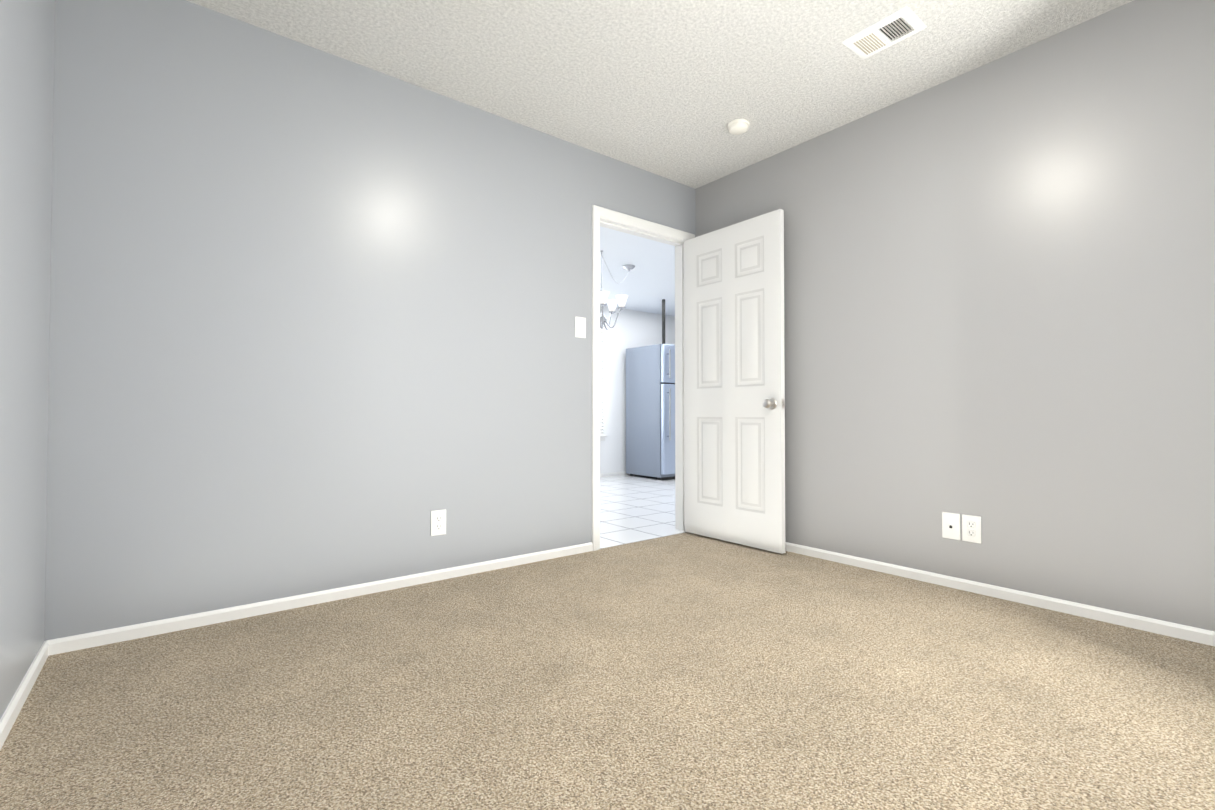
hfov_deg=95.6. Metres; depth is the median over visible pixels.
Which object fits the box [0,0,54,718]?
wall
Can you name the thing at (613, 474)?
baseboard
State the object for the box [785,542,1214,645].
baseboard
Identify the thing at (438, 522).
outlet
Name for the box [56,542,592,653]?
baseboard
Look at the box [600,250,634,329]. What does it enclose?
chandelier
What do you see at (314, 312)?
wall
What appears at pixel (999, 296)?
wall
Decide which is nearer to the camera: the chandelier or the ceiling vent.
the ceiling vent
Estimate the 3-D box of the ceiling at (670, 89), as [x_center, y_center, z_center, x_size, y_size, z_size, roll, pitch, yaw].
[0.344,-1.616,1.681,3.502,0.060,3.440,1,-1,-38]
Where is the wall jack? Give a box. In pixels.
[942,512,959,539]
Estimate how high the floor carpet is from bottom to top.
0.060 m
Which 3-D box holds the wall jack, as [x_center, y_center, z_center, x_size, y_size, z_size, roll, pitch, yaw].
[1.641,0.577,2.630,0.007,0.124,0.078,1,-1,-38]
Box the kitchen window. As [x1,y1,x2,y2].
[600,328,606,440]
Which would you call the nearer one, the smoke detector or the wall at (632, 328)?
the smoke detector
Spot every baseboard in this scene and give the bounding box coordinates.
[0,639,55,749]
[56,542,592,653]
[600,472,634,477]
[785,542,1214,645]
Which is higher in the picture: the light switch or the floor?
the light switch
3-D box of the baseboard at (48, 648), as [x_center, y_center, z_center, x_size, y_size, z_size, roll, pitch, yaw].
[-0.939,0.812,0.645,0.012,0.050,3.170,1,-1,-38]
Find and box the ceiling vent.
[842,6,926,59]
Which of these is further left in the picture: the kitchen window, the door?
the kitchen window
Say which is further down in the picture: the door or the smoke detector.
the door
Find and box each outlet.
[431,509,445,535]
[962,514,980,543]
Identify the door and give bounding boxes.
[684,209,785,553]
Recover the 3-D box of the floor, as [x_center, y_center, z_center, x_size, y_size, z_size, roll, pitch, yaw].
[0.329,0.948,5.658,4.940,0.060,3.120,1,-1,-38]
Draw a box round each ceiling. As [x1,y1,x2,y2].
[187,0,1133,188]
[600,226,674,316]
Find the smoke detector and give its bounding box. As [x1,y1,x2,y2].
[727,119,749,134]
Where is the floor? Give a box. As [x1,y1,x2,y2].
[600,474,684,548]
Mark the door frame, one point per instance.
(598, 212)
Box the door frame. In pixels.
[592,205,694,550]
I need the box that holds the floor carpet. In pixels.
[0,532,1214,809]
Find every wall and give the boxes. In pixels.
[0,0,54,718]
[44,0,695,640]
[600,306,674,473]
[695,0,1214,630]
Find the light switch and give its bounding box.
[575,316,585,337]
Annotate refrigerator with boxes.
[626,299,674,479]
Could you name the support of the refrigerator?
on the floor
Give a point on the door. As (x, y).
(734, 377)
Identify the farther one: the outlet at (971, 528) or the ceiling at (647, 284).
the ceiling at (647, 284)
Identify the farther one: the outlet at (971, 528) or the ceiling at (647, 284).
the ceiling at (647, 284)

